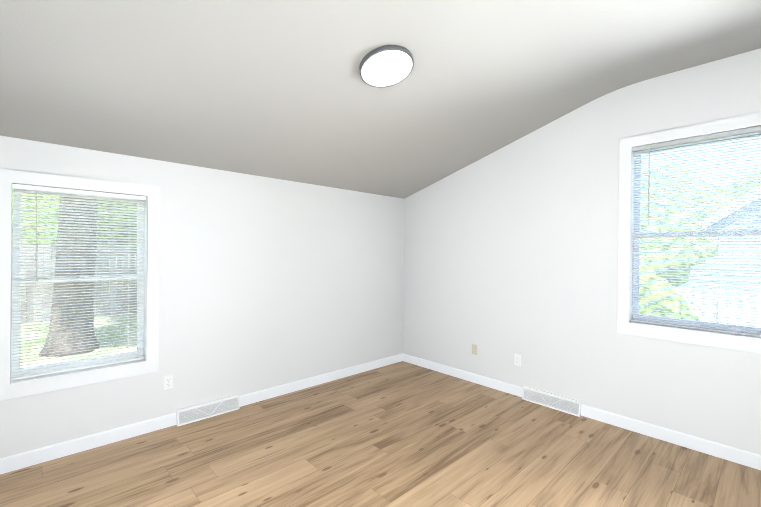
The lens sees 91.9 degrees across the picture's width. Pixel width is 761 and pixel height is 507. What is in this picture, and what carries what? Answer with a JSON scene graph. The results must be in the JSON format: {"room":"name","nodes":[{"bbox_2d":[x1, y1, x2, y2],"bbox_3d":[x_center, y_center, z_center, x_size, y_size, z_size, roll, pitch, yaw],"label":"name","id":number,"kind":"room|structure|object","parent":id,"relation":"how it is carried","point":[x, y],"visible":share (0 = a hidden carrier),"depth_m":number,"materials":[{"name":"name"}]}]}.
{"room":"empty bedroom","nodes":[
{"label":"empty bedroom","id":0,"kind":"room"},
{"bbox_2d":[0,136,403,457],"bbox_3d":[-1.326,0.379,3.569,4.350,2.330,0.150,0,0,-43],"label":"wall","id":1,"kind":"structure","parent":0,"point":[266,282],"depth_m":3.45,"materials":[{"name":"paint"}]},
{"bbox_2d":[0,168,159,400],"bbox_3d":[-2.203,0.204,2.737,0.940,1.508,0.199,0,0,-43],"label":"window","id":2,"kind":"structure","parent":1,"relation":"in","point":[18,370],"depth_m":2.67,"materials":[{"name":"white plastic"}]},
{"bbox_2d":[12,184,145,379],"bbox_3d":[-2.174,0.193,2.706,0.758,1.306,0.052,0,0,-43],"label":"window blinds","id":3,"kind":"object","parent":2,"relation":"attached to","point":[61,190],"visible":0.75,"depth_m":2.68,"materials":[{"name":"white plastic"}]},
{"bbox_2d":[0,413,175,473],"bbox_3d":[-2.283,1.387,2.572,1.540,0.100,0.014,0,0,-43],"label":"baseboard","id":4,"kind":"structure","parent":1,"relation":"attached to","point":[99,439],"depth_m":2.67,"materials":[{"name":"white wood"}]},
{"bbox_2d":[163,374,172,389],"bbox_3d":[-1.764,1.071,3.058,0.070,0.115,0.009,0,0,-43],"label":"electrical outlet","id":5,"kind":"object","parent":1,"relation":"attached to","point":[167,381],"visible":1,"depth_m":3.06,"materials":[{"name":"white plastic"}]},
{"bbox_2d":[176,394,239,425],"bbox_3d":[-1.517,1.380,3.260,0.520,0.126,0.058,0,0,-43],"label":"floor vent","id":6,"kind":"object","parent":1,"relation":"attached to","point":[200,411],"visible":1,"depth_m":3.24,"materials":[{"name":"white metal"}]},
{"bbox_2d":[239,353,403,406],"bbox_3d":[-0.518,1.400,4.227,2.260,0.100,0.014,0,0,-43],"label":"baseboard","id":7,"kind":"structure","parent":1,"relation":"attached to","point":[261,395],"depth_m":4.03,"materials":[{"name":"white wood"}]},
{"bbox_2d":[0,361,760,506],"bbox_3d":[0.126,1.514,2.011,4.650,0.100,4.430,0,0,-43],"label":"floor","id":8,"kind":"structure","parent":0,"point":[402,434],"depth_m":2.58,"materials":[{"name":"brown wood"}]},
{"bbox_2d":[0,0,760,198],"bbox_3d":[0.154,-1.139,2.003,4.650,0.890,4.430,0,0,-43],"label":"ceiling","id":9,"kind":"structure","parent":0,"point":[279,89],"depth_m":2.38,"materials":[{"name":"paint"}]},
{"bbox_2d":[359,45,413,87],"bbox_3d":[0.039,-1.206,2.389,0.356,0.030,0.356,0,-16,-43],"label":"ceiling light","id":10,"kind":"object","parent":9,"relation":"in","point":[385,66],"visible":1,"depth_m":2.35,"materials":[{"name":"grey plastic"}]},
{"bbox_2d":[403,48,760,454],"bbox_3d":[1.783,0.057,3.546,0.150,3.038,4.430,0,0,-43],"label":"wall","id":11,"kind":"structure","parent":0,"point":[510,250],"depth_m":3.45,"materials":[{"name":"paint"}]},
{"bbox_2d":[404,354,522,396],"bbox_3d":[0.888,1.414,4.369,0.014,0.100,1.690,0,0,-43],"label":"baseboard","id":12,"kind":"structure","parent":11,"relation":"attached to","point":[512,389],"depth_m":4.24,"materials":[{"name":"white wood"}]},
{"bbox_2d":[472,344,476,354],"bbox_3d":[1.068,1.092,4.184,0.008,0.115,0.070,0,0,-43],"label":"electrical outlet plate","id":13,"kind":"object","parent":11,"relation":"attached to","point":[474,349],"visible":1,"depth_m":4.18,"materials":[{"name":"beige plastic"}]},
{"bbox_2d":[514,354,520,365],"bbox_3d":[1.419,1.103,3.809,0.009,0.115,0.070,0,0,-43],"label":"electrical outlet","id":14,"kind":"object","parent":11,"relation":"attached to","point":[517,359],"visible":1,"depth_m":3.81,"materials":[{"name":"white plastic"}]},
{"bbox_2d":[522,386,581,416],"bbox_3d":[1.635,1.412,3.541,0.058,0.126,0.540,0,0,-43],"label":"floor vent","id":15,"kind":"object","parent":11,"relation":"attached to","point":[555,401],"visible":1,"depth_m":3.52,"materials":[{"name":"white metal"}]},
{"bbox_2d":[581,404,760,469],"bbox_3d":[2.468,1.436,2.684,0.014,0.100,1.850,0,0,-43],"label":"baseboard","id":16,"kind":"structure","parent":11,"relation":"attached to","point":[729,453],"depth_m":2.85,"materials":[{"name":"white wood"}]},
{"bbox_2d":[617,112,760,353],"bbox_3d":[2.476,-0.145,2.801,0.199,1.663,1.110,0,0,-43],"label":"window","id":17,"kind":"structure","parent":11,"relation":"in","point":[746,330],"depth_m":2.94,"materials":[{"name":"white"}]},
{"bbox_2d":[631,126,760,336],"bbox_3d":[2.445,-0.156,2.772,0.052,1.461,0.928,0,0,-43],"label":"window blinds","id":18,"kind":"object","parent":17,"relation":"attached to","point":[707,138],"visible":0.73,"depth_m":2.80,"materials":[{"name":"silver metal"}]},
{"label":"outside","id":19,"kind":"structure","parent":0,"visible":0},
{"bbox_2d":[11,268,754,367],"bbox_3d":[0.289,1.942,9.620,75.000,0.300,75.000,0,0,-43],"label":"ground","id":20,"kind":"structure","parent":19,"point":[80,355],"depth_m":7.42,"materials":[{"name":"green plant"}]},
{"bbox_2d":[39,197,99,356],"bbox_3d":[-5.492,-3.938,6.598,7.756,11.357,7.858,0,0,-43],"label":"tree","id":21,"kind":"object","parent":20,"relation":"on","point":[70,348],"depth_m":6.41,"materials":[{"name":"brown plant"}]},
{"bbox_2d":[11,243,136,323],"bbox_3d":[-6.918,0.730,10.764,22.038,1.965,0.150,0,0,-43],"label":"fence","id":22,"kind":"object","parent":20,"relation":"on","point":[94,287],"depth_m":9.95,"materials":[{"name":"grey wood"}]},
{"bbox_2d":[12,186,136,299],"bbox_3d":[-8.221,-1.869,13.303,24.813,8.005,6.600,0,0,-43],"label":"tree","id":23,"kind":"object","parent":20,"relation":"on","point":[57,223],"depth_m":10.75,"materials":[{"name":"green plant"}]},
{"bbox_2d":[639,256,698,320],"bbox_3d":[3.377,1.073,6.079,1.536,2.097,2.981,0,0,-43],"label":"bush","id":24,"kind":"object","parent":20,"relation":"on","point":[662,301],"depth_m":4.97,"materials":[{"name":"green plant"}]},
{"bbox_2d":[640,172,718,287],"bbox_3d":[5.264,-0.229,9.898,2.828,4.144,5.615,0,0,-43],"label":"tree","id":25,"kind":"object","parent":20,"relation":"on","point":[653,259],"depth_m":8.19,"materials":[{"name":"green plant"}]},
{"bbox_2d":[646,166,760,219],"bbox_3d":[17.968,-0.835,23.286,11.723,9.881,46.116,0,0,-43],"label":"tree","id":26,"kind":"object","parent":20,"relation":"on","point":[703,189],"depth_m":20.12,"materials":[{"name":"green plant"}]},
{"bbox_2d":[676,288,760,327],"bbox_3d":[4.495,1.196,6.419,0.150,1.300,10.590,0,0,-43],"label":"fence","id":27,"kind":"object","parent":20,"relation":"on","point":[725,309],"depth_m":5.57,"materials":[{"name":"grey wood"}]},
{"bbox_2d":[676,186,760,325],"bbox_3d":[14.735,-0.803,10.653,9.140,5.485,11.700,0,0,-43],"label":"house","id":28,"kind":"structure","parent":20,"relation":"on","point":[714,286],"depth_m":9.94,"materials":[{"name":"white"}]}
]}

